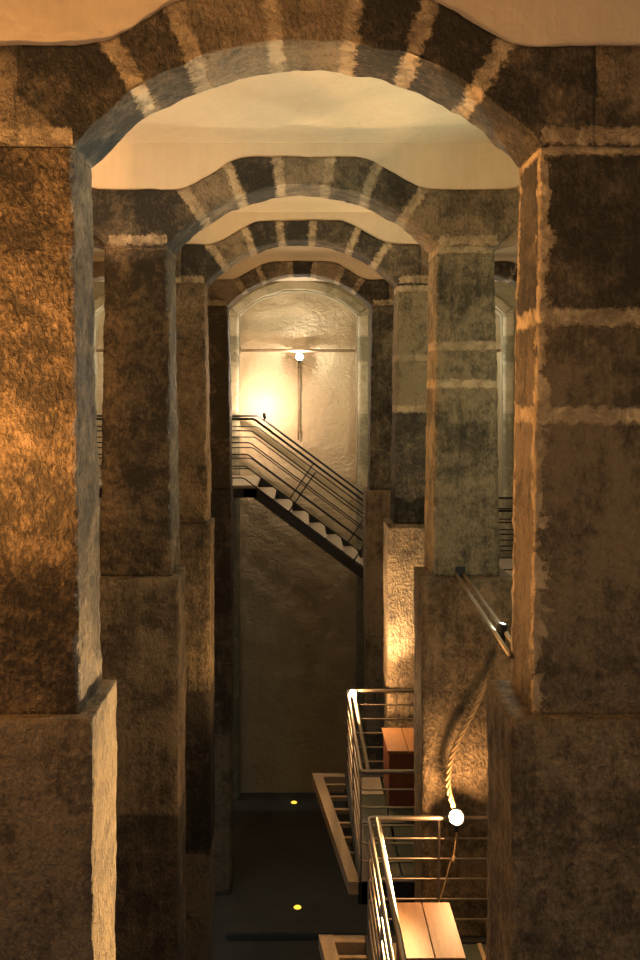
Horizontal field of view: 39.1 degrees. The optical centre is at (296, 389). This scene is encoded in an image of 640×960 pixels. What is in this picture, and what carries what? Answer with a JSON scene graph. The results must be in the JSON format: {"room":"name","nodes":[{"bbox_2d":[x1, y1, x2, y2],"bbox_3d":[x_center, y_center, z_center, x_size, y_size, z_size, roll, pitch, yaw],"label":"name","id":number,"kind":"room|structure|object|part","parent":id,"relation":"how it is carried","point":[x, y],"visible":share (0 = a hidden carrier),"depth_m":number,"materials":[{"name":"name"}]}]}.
{"room":"underground cistern","nodes":[
{"label":"underground cistern","id":0,"kind":"room"},
{"bbox_2d":[214,792,382,959],"bbox_3d":[0.000,7.800,7.900,9.600,0.300,19.000,0,0,0],"label":"floor","id":1,"kind":"structure","parent":0,"point":[285,857],"depth_m":14.07,"materials":[{"name":"grey concrete"}]},
{"bbox_2d":[0,146,116,959],"bbox_3d":[-1.325,3.250,4.435,0.779,8.800,0.588,0,0,0],"label":"stone pier","id":2,"kind":"object","parent":1,"relation":"on","point":[58,844],"visible":1,"depth_m":4.23,"materials":[{"name":"brown stone"}]},
{"bbox_2d":[17,0,595,166],"bbox_3d":[0.044,-1.518,4.450,2.738,0.753,0.440,0,0,0],"label":"stone arch","id":3,"kind":"object","parent":2,"relation":"on","point":[526,98],"visible":0.94,"depth_m":4.24,"materials":[{"name":"brown stone"}]},
{"bbox_2d":[98,246,185,959],"bbox_3d":[-1.329,3.235,7.530,0.770,8.830,0.680,0,0,0],"label":"stone pier","id":4,"kind":"object","parent":1,"relation":"on","point":[142,585],"visible":0.84,"depth_m":7.34,"materials":[{"name":"brown stone"}]},
{"bbox_2d":[92,188,136,245],"bbox_3d":[-2.677,-1.539,7.598,2.734,0.734,0.498,0,0,0],"label":"stone arch","id":5,"kind":"object","parent":4,"relation":"on","point":[114,222],"visible":0.3,"depth_m":7.36,"materials":[{"name":"brown stone"}]},
{"bbox_2d":[175,283,214,959],"bbox_3d":[-1.341,3.220,10.435,0.743,8.860,0.588,0,0,0],"label":"stone pier","id":6,"kind":"object","parent":1,"relation":"on","point":[196,537],"visible":0.48,"depth_m":10.16,"materials":[{"name":"brown stone"}]},
{"bbox_2d":[92,233,181,283],"bbox_3d":[-2.676,-1.563,10.454,2.733,0.723,0.466,0,0,0],"label":"stone arch","id":7,"kind":"object","parent":6,"relation":"on","point":[97,243],"visible":0.12,"depth_m":10.23,"materials":[{"name":"stone"}]},
{"bbox_2d":[208,306,233,894],"bbox_3d":[-1.353,3.185,13.945,0.722,8.930,0.626,0,0,0],"label":"stone pier","id":8,"kind":"object","parent":1,"relation":"on","point":[222,490],"visible":0.54,"depth_m":13.64,"materials":[{"name":"brown stone"}]},
{"bbox_2d":[94,261,210,305],"bbox_3d":[-2.676,-1.619,13.944,2.732,0.694,0.469,0,0,0],"label":"stone arch","id":9,"kind":"object","parent":8,"relation":"on","point":[99,271],"visible":0.07,"depth_m":13.72,"materials":[{"name":"brown stone"}]},
{"bbox_2d":[227,924,366,939],"bbox_3d":[0.000,7.600,12.625,1.960,0.100,0.250,0,0,0],"label":"sill","id":10,"kind":"structure","parent":1,"relation":"on","point":[234,931],"depth_m":12.55,"materials":[{"name":"grey concrete"}]},
{"bbox_2d":[292,905,302,910],"bbox_3d":[0.007,7.638,13.291,0.148,0.025,0.148,0,0,0],"label":"floor light","id":11,"kind":"object","parent":1,"relation":"on","point":[295,907],"visible":1,"depth_m":13.27,"materials":[{"name":"glass"}]},
{"bbox_2d":[363,306,393,768],"bbox_3d":[1.422,3.185,13.944,0.765,8.930,0.629,0,0,0],"label":"stone pier","id":12,"kind":"object","parent":1,"relation":"on","point":[377,495],"visible":0.38,"depth_m":13.70,"materials":[{"name":"brown stone"}]},
{"bbox_2d":[211,261,388,308],"bbox_3d":[0.045,-1.618,13.945,2.733,0.695,0.467,0,0,0],"label":"stone arch","id":13,"kind":"object","parent":12,"relation":"on","point":[374,292],"visible":0.97,"depth_m":13.72,"materials":[{"name":"brown stone"}]},
{"bbox_2d":[383,284,427,934],"bbox_3d":[1.411,3.220,10.436,0.783,8.860,0.589,0,0,0],"label":"stone pier","id":14,"kind":"object","parent":1,"relation":"on","point":[404,531],"visible":0.42,"depth_m":10.22,"materials":[{"name":"brown stone"}]},
{"bbox_2d":[181,220,420,287],"bbox_3d":[0.047,-1.566,10.456,2.734,0.732,0.468,0,0,0],"label":"stone arch","id":15,"kind":"object","parent":14,"relation":"on","point":[396,264],"visible":0.9,"depth_m":10.23,"materials":[{"name":"stone"}]},
{"bbox_2d":[420,230,516,283],"bbox_3d":[2.765,-1.566,10.456,2.730,0.732,0.467,0,0,0],"label":"stone arch","id":16,"kind":"object","parent":14,"relation":"on","point":[510,241],"visible":0.09,"depth_m":10.23,"materials":[{"name":"brown stone"}]},
{"bbox_2d":[413,246,512,934],"bbox_3d":[1.377,3.235,7.529,0.768,8.830,0.679,0,0,0],"label":"stone pier","id":17,"kind":"object","parent":1,"relation":"on","point":[456,651],"visible":0.82,"depth_m":7.34,"materials":[{"name":"brown stone"}]},
{"bbox_2d":[136,156,469,253],"bbox_3d":[0.044,-1.541,7.599,2.737,0.740,0.496,0,0,0],"label":"stone arch","id":18,"kind":"object","parent":17,"relation":"on","point":[170,218],"visible":0.94,"depth_m":7.36,"materials":[{"name":"stone"}]},
{"bbox_2d":[312,773,414,903],"bbox_3d":[1.310,4.470,8.945,2.280,0.360,2.390,0,0,0],"label":"platform","id":19,"kind":"object","parent":17,"relation":"attached to","point":[349,862],"visible":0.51,"depth_m":8.79,"materials":[{"name":"paint"}]},
{"bbox_3d":[0.785,4.312,9.287,0.270,0.036,0.545,0,0,0],"label":"glass panel","id":20,"kind":"part","parent":19,"relation":"part of","materials":[{"name":"grey"}]},
{"bbox_3d":[1.490,4.390,8.965,1.920,0.200,2.230,0,0,0],"label":"deck frame","id":21,"kind":"part","parent":19,"relation":"part of","materials":[{"name":"paint"}]},
{"bbox_2d":[346,689,413,879],"bbox_3d":[1.496,3.811,8.965,1.908,0.964,2.167,0,0,0],"label":"metal railing","id":22,"kind":"object","parent":19,"relation":"on","point":[355,749],"visible":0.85,"depth_m":8.56,"materials":[{"name":"metal"}]},
{"bbox_3d":[0.560,3.828,10.030,0.012,0.931,0.036,0,0,0],"label":"post","id":23,"kind":"part","parent":22,"relation":"part of","materials":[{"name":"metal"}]},
{"bbox_2d":[349,689,356,703],"bbox_3d":[0.612,3.384,9.948,0.108,0.153,0.130,0,0,0],"label":"floodlight","id":24,"kind":"object","parent":22,"relation":"attached to","point":[351,691],"visible":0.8,"depth_m":9.92,"materials":[{"name":"paint"}]},
{"bbox_3d":[0.560,3.828,8.965,0.012,0.931,0.036,0,0,0],"label":"post","id":25,"kind":"part","parent":22,"relation":"part of","materials":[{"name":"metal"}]},
{"bbox_3d":[0.560,3.828,7.900,0.012,0.931,0.036,0,0,0],"label":"post","id":26,"kind":"part","parent":22,"relation":"part of","materials":[{"name":"metal"}]},
{"bbox_3d":[0.625,3.350,8.970,0.042,0.042,2.080,0,0,0],"label":"handrail","id":27,"kind":"part","parent":22,"relation":"part of","materials":[{"name":"metal"}]},
{"bbox_3d":[1.496,3.350,8.965,1.908,0.038,2.167,0,0,0],"label":"rail","id":28,"kind":"part","parent":22,"relation":"part of","materials":[{"name":"metal"}]},
{"bbox_3d":[1.501,3.982,8.965,1.898,0.017,2.147,0,0,0],"label":"rail","id":29,"kind":"part","parent":22,"relation":"part of","materials":[{"name":"metal"}]},
{"bbox_3d":[1.501,4.140,8.965,1.898,0.017,2.147,0,0,0],"label":"rail","id":30,"kind":"part","parent":22,"relation":"part of","materials":[{"name":"metal"}]},
{"bbox_3d":[1.501,3.824,8.965,1.898,0.017,2.147,0,0,0],"label":"rail","id":31,"kind":"part","parent":22,"relation":"part of","materials":[{"name":"metal"}]},
{"bbox_3d":[1.501,3.666,8.965,1.898,0.017,2.147,0,0,0],"label":"rail","id":32,"kind":"part","parent":22,"relation":"part of","materials":[{"name":"metal"}]},
{"bbox_3d":[1.501,3.508,8.965,1.898,0.017,2.147,0,0,0],"label":"rail","id":33,"kind":"part","parent":22,"relation":"part of","materials":[{"name":"metal"}]},
{"bbox_3d":[1.110,3.828,10.030,0.012,0.931,0.036,0,0,0],"label":"post","id":34,"kind":"part","parent":22,"relation":"part of","materials":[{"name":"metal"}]},
{"bbox_3d":[0.785,4.312,8.432,0.270,0.036,0.965,0,0,0],"label":"glass panel","id":35,"kind":"part","parent":19,"relation":"part of","materials":[{"name":"grey"}]},
{"bbox_2d":[382,728,413,806],"bbox_3d":[1.145,3.995,9.540,0.430,0.590,0.640,0,0,0],"label":"wooden pedestal","id":36,"kind":"object","parent":19,"relation":"on","point":[398,743],"visible":0.62,"depth_m":9.24,"materials":[{"name":"red wood"}]},
{"bbox_3d":[1.170,4.308,9.498,0.460,0.024,0.945,0,0,0],"label":"glass panel","id":37,"kind":"part","parent":19,"relation":"part of","materials":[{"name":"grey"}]},
{"bbox_3d":[1.170,4.308,8.432,0.460,0.024,0.945,0,0,0],"label":"glass panel","id":38,"kind":"part","parent":19,"relation":"part of","materials":[{"name":"grey"}]},
{"bbox_2d":[319,935,486,959],"bbox_3d":[1.310,4.470,5.955,2.280,0.360,2.490,0,0,0],"label":"platform","id":39,"kind":"object","parent":17,"relation":"attached to","point":[330,946],"visible":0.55,"depth_m":6.99,"materials":[{"name":"paint"}]},
{"bbox_2d":[367,816,488,959],"bbox_3d":[1.496,3.811,5.995,1.908,0.964,2.127,0,0,0],"label":"metal railing","id":40,"kind":"object","parent":39,"relation":"on","point":[383,925],"visible":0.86,"depth_m":6.69,"materials":[{"name":"metal"}]},
{"bbox_3d":[0.560,3.828,7.040,0.012,0.931,0.036,0,0,0],"label":"post","id":41,"kind":"part","parent":40,"relation":"part of","materials":[{"name":"metal"}]},
{"bbox_3d":[0.560,3.828,5.995,0.012,0.931,0.036,0,0,0],"label":"post","id":42,"kind":"part","parent":40,"relation":"part of","materials":[{"name":"metal"}]},
{"bbox_3d":[0.625,3.350,6.000,0.042,0.042,2.040,0,0,0],"label":"handrail","id":43,"kind":"part","parent":40,"relation":"part of","materials":[{"name":"metal"}]},
{"bbox_3d":[1.501,4.140,5.995,1.898,0.017,2.107,0,0,0],"label":"rail","id":44,"kind":"part","parent":40,"relation":"part of","materials":[{"name":"metal"}]},
{"bbox_3d":[1.501,3.824,5.995,1.898,0.017,2.107,0,0,0],"label":"rail","id":45,"kind":"part","parent":40,"relation":"part of","materials":[{"name":"metal"}]},
{"bbox_3d":[1.501,3.666,5.995,1.898,0.017,2.107,0,0,0],"label":"rail","id":46,"kind":"part","parent":40,"relation":"part of","materials":[{"name":"metal"}]},
{"bbox_3d":[1.501,3.982,5.995,1.898,0.017,2.107,0,0,0],"label":"rail","id":47,"kind":"part","parent":40,"relation":"part of","materials":[{"name":"metal"}]},
{"bbox_3d":[1.110,3.828,7.040,0.012,0.931,0.036,0,0,0],"label":"post","id":48,"kind":"part","parent":40,"relation":"part of","materials":[{"name":"metal"}]},
{"bbox_2d":[447,808,464,831],"bbox_3d":[1.234,3.338,7.009,0.132,0.174,0.148,0,0,0],"label":"floodlight","id":49,"kind":"object","parent":40,"relation":"attached to","point":[456,817],"visible":1,"depth_m":6.97,"materials":[{"name":"paint"}]},
{"bbox_2d":[438,832,456,902],"bbox_3d":[1.135,3.776,7.015,0.240,0.793,0.040,0,0,0],"label":"lead","id":50,"kind":"object","parent":49,"relation":"hanging from","point":[452,860],"visible":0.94,"depth_m":7.02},
{"bbox_2d":[446,679,488,808],"bbox_3d":[1.347,2.805,7.126,0.370,1.010,0.140,0,0,-29],"label":"rope","id":51,"kind":"object","parent":49,"relation":"attached to","point":[470,717],"visible":0.97,"depth_m":7.11,"materials":[{"name":"beige fabric"}]},
{"bbox_2d":[396,903,465,959],"bbox_3d":[0.900,3.995,6.180,0.400,0.590,0.640,0,0,0],"label":"wooden pedestal","id":52,"kind":"object","parent":39,"relation":"on","point":[429,931],"visible":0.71,"depth_m":6.15,"materials":[{"name":"red wood"}]},
{"bbox_3d":[1.170,4.308,6.518,0.460,0.024,0.925,0,0,0],"label":"glass panel","id":53,"kind":"part","parent":39,"relation":"part of","materials":[{"name":"grey"}]},
{"bbox_3d":[1.660,4.308,6.518,0.460,0.024,0.925,0,0,0],"label":"glass panel","id":54,"kind":"part","parent":39,"relation":"part of","materials":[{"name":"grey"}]},
{"bbox_2d":[455,567,512,658],"bbox_3d":[1.225,1.453,5.980,0.088,0.214,2.774,0,0,4],"label":"tie beam","id":55,"kind":"structure","parent":17,"relation":"attached to","point":[459,571],"depth_m":5.80,"materials":[{"name":"silver metal"}]},
{"bbox_3d":[1.330,1.500,7.345,0.080,0.120,0.030,0,0,0],"label":"fixing plate","id":56,"kind":"part","parent":55,"relation":"part of","materials":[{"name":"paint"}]},
{"bbox_2d":[496,623,507,646],"bbox_3d":[1.163,1.401,5.134,0.062,0.138,0.104,0,0,34],"label":"floodlight","id":57,"kind":"object","parent":55,"relation":"attached to","point":[502,628],"visible":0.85,"depth_m":5.12,"materials":[{"name":"paint"}]},
{"bbox_2d":[469,186,517,250],"bbox_3d":[2.766,-1.543,7.599,2.728,0.742,0.494,0,0,0],"label":"stone arch","id":58,"kind":"object","parent":17,"relation":"on","point":[492,212],"visible":0.26,"depth_m":7.36,"materials":[{"name":"brown stone"}]},
{"bbox_2d":[486,146,639,959],"bbox_3d":[1.393,3.250,4.434,0.822,8.800,0.593,0,0,0],"label":"stone pier","id":59,"kind":"object","parent":1,"relation":"on","point":[563,882],"visible":1,"depth_m":4.23,"materials":[{"name":"brown stone"}]},
{"bbox_3d":[-4.035,3.250,4.436,0.797,8.800,0.585,0,0,0],"label":"stone pier","id":60,"kind":"object","parent":1,"relation":"on","visible":0},
{"bbox_2d":[0,46,18,145],"bbox_3d":[-2.675,-1.517,4.451,2.731,0.743,0.432,0,0,0],"label":"stone arch","id":61,"kind":"object","parent":60,"relation":"on","point":[9,75],"visible":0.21,"depth_m":4.24,"materials":[{"name":"brown stone"}]},
{"bbox_3d":[4.124,3.185,13.945,0.797,8.930,0.627,0,0,0],"label":"stone pier","id":62,"kind":"object","parent":1,"relation":"on","visible":0},
{"bbox_2d":[389,262,516,305],"bbox_3d":[2.763,-1.618,13.947,2.731,0.689,0.465,0,0,0],"label":"stone arch","id":63,"kind":"object","parent":62,"relation":"on","point":[506,272],"visible":0.2,"depth_m":13.72,"materials":[{"name":"brown stone"}]},
{"bbox_3d":[4.126,3.250,4.434,0.794,8.800,0.585,0,0,0],"label":"stone pier","id":64,"kind":"object","parent":1,"relation":"on","visible":0},
{"bbox_2d":[594,45,639,146],"bbox_3d":[2.765,-1.517,4.450,2.740,0.750,0.438,0,0,0],"label":"stone arch","id":65,"kind":"object","parent":64,"relation":"on","point":[616,68],"visible":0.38,"depth_m":4.24,"materials":[{"name":"brown stone"}]},
{"bbox_2d":[187,212,417,243],"bbox_3d":[0.000,-1.960,10.455,9.240,0.680,0.426,0,0,0],"label":"wall","id":66,"kind":"structure","parent":0,"point":[371,223],"depth_m":10.24,"materials":[{"name":"paint"}]},
{"bbox_2d":[93,69,516,281],"bbox_3d":[0.000,-2.290,7.750,9.200,0.620,18.700,0,0,0],"label":"ceiling","id":67,"kind":"structure","parent":0,"point":[295,105],"depth_m":6.96,"materials":[{"name":"paint"}]},
{"bbox_2d":[92,143,518,189],"bbox_3d":[0.000,-1.952,7.600,9.240,0.695,0.456,0,0,0],"label":"wall","id":68,"kind":"structure","parent":0,"point":[128,166],"depth_m":7.37,"materials":[{"name":"paint"}]},
{"bbox_2d":[94,282,516,798],"bbox_3d":[0.000,2.675,17.000,9.200,9.950,0.300,0,0,0],"label":"wall","id":69,"kind":"structure","parent":0,"point":[506,292],"depth_m":16.85,"materials":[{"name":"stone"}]},
{"bbox_2d":[95,294,104,312],"bbox_3d":[-2.695,2.800,16.835,2.607,9.700,0.079,0,0,0],"label":"surround","id":70,"kind":"object","parent":69,"relation":"attached to","point":[99,302],"visible":0.03,"depth_m":16.80,"materials":[{"name":"stone"}]},
{"bbox_2d":[297,361,299,439],"bbox_3d":[0.025,0.175,17.070,0.050,1.550,0.060,0,0,0],"label":"conduit","id":71,"kind":"object","parent":69,"relation":"attached to","point":[298,368],"visible":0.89,"depth_m":17.04,"materials":[{"name":"metal"}]},
{"bbox_2d":[229,281,367,799],"bbox_3d":[0.024,2.799,16.835,2.608,9.702,0.078,0,0,0],"label":"surround","id":72,"kind":"object","parent":69,"relation":"attached to","point":[277,287],"visible":0.56,"depth_m":16.80,"materials":[{"name":"stone"}]},
{"bbox_2d":[240,347,356,353],"bbox_3d":[0.025,-0.740,16.910,2.200,0.120,0.100,0,0,0],"label":"crossbar","id":73,"kind":"object","parent":69,"relation":"attached to","point":[241,350],"visible":1,"depth_m":16.89,"materials":[{"name":"metal"}]},
{"bbox_2d":[295,352,303,362],"bbox_3d":[0.045,-0.607,16.907,0.166,0.194,0.134,0,0,0],"label":"floodlight","id":74,"kind":"object","parent":73,"relation":"attached to","point":[299,356],"visible":1,"depth_m":16.85,"materials":[{"name":"paint"}]},
{"bbox_2d":[495,296,513,556],"bbox_3d":[2.746,2.799,16.835,2.608,9.702,0.078,0,0,0],"label":"surround","id":75,"kind":"object","parent":69,"relation":"attached to","point":[508,318],"visible":0.16,"depth_m":16.80,"materials":[{"name":"stone"}]},
{"bbox_2d":[94,258,516,279],"bbox_3d":[0.000,-1.975,13.945,9.240,0.650,0.426,0,0,0],"label":"wall","id":76,"kind":"structure","parent":0,"point":[353,265],"depth_m":13.73,"materials":[{"name":"paint"}]},
{"bbox_2d":[0,0,639,46],"bbox_3d":[0.000,-1.944,4.450,9.240,0.712,0.396,0,0,0],"label":"wall","id":77,"kind":"structure","parent":0,"point":[23,23],"depth_m":4.25,"materials":[{"name":"paint"}]},
{"bbox_3d":[-4.750,2.525,7.900,0.300,10.250,19.000,0,0,0],"label":"wall","id":78,"kind":"structure","parent":0,"visible":0},
{"bbox_2d":[98,475,512,589],"bbox_3d":[0.000,2.439,15.775,9.200,1.719,1.790,0,0,0],"label":"stair","id":79,"kind":"structure","parent":78,"relation":"attached to","point":[242,488],"depth_m":14.91,"materials":[{"name":"paint"}]},
{"bbox_2d":[98,418,513,569],"bbox_3d":[0.000,1.784,14.900,9.000,2.649,0.040,0,0,0],"label":"stair railing","id":80,"kind":"object","parent":79,"relation":"on","point":[253,419],"visible":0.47,"depth_m":14.89,"materials":[{"name":"metal"}]},
{"bbox_3d":[0.056,1.731,14.900,0.520,0.753,0.024,0,0,0],"label":"post","id":81,"kind":"part","parent":80,"relation":"part of","materials":[{"name":"metal"}]},
{"bbox_3d":[0.000,1.435,14.900,9.000,1.541,0.022,0,0,0],"label":"rail","id":82,"kind":"part","parent":80,"relation":"part of","materials":[{"name":"metal"}]},
{"bbox_3d":[0.000,1.629,14.900,9.000,1.541,0.022,0,0,0],"label":"rail","id":83,"kind":"part","parent":80,"relation":"part of","materials":[{"name":"metal"}]},
{"bbox_3d":[0.000,1.240,14.900,9.000,1.559,0.040,0,0,0],"label":"rail","id":84,"kind":"part","parent":80,"relation":"part of","materials":[{"name":"metal"}]},
{"bbox_3d":[0.000,2.215,14.900,9.000,1.541,0.022,0,0,0],"label":"rail","id":85,"kind":"part","parent":80,"relation":"part of","materials":[{"name":"metal"}]},
{"bbox_3d":[0.000,2.019,14.900,9.000,1.541,0.022,0,0,0],"label":"rail","id":86,"kind":"part","parent":80,"relation":"part of","materials":[{"name":"metal"}]},
{"bbox_3d":[0.000,1.825,14.900,9.000,1.541,0.022,0,0,0],"label":"rail","id":87,"kind":"part","parent":80,"relation":"part of","materials":[{"name":"metal"}]},
{"bbox_2d":[98,415,514,550],"bbox_3d":[0.000,1.784,16.650,9.000,2.649,0.040,0,0,0],"label":"stair railing","id":88,"kind":"object","parent":79,"relation":"on","point":[258,416],"visible":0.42,"depth_m":16.64,"materials":[{"name":"paint"}]},
{"bbox_3d":[0.056,1.731,16.650,0.520,0.753,0.024,0,0,0],"label":"post","id":89,"kind":"part","parent":88,"relation":"part of","materials":[{"name":"metal"}]},
{"bbox_3d":[0.000,1.825,16.650,9.000,1.541,0.022,0,0,0],"label":"rail","id":90,"kind":"part","parent":88,"relation":"part of","materials":[{"name":"metal"}]},
{"bbox_3d":[0.000,1.629,16.650,9.000,1.541,0.022,0,0,0],"label":"rail","id":91,"kind":"part","parent":88,"relation":"part of","materials":[{"name":"metal"}]},
{"bbox_3d":[0.000,2.215,16.650,9.000,1.541,0.022,0,0,0],"label":"rail","id":92,"kind":"part","parent":88,"relation":"part of","materials":[{"name":"metal"}]},
{"bbox_3d":[0.000,2.019,16.650,9.000,1.541,0.022,0,0,0],"label":"rail","id":93,"kind":"part","parent":88,"relation":"part of","materials":[{"name":"metal"}]},
{"bbox_3d":[0.000,1.435,16.650,9.000,1.541,0.022,0,0,0],"label":"rail","id":94,"kind":"part","parent":88,"relation":"part of","materials":[{"name":"metal"}]},
{"bbox_3d":[0.000,1.240,16.650,9.000,1.559,0.040,0,0,0],"label":"rail","id":95,"kind":"part","parent":88,"relation":"part of","materials":[{"name":"metal"}]}
]}

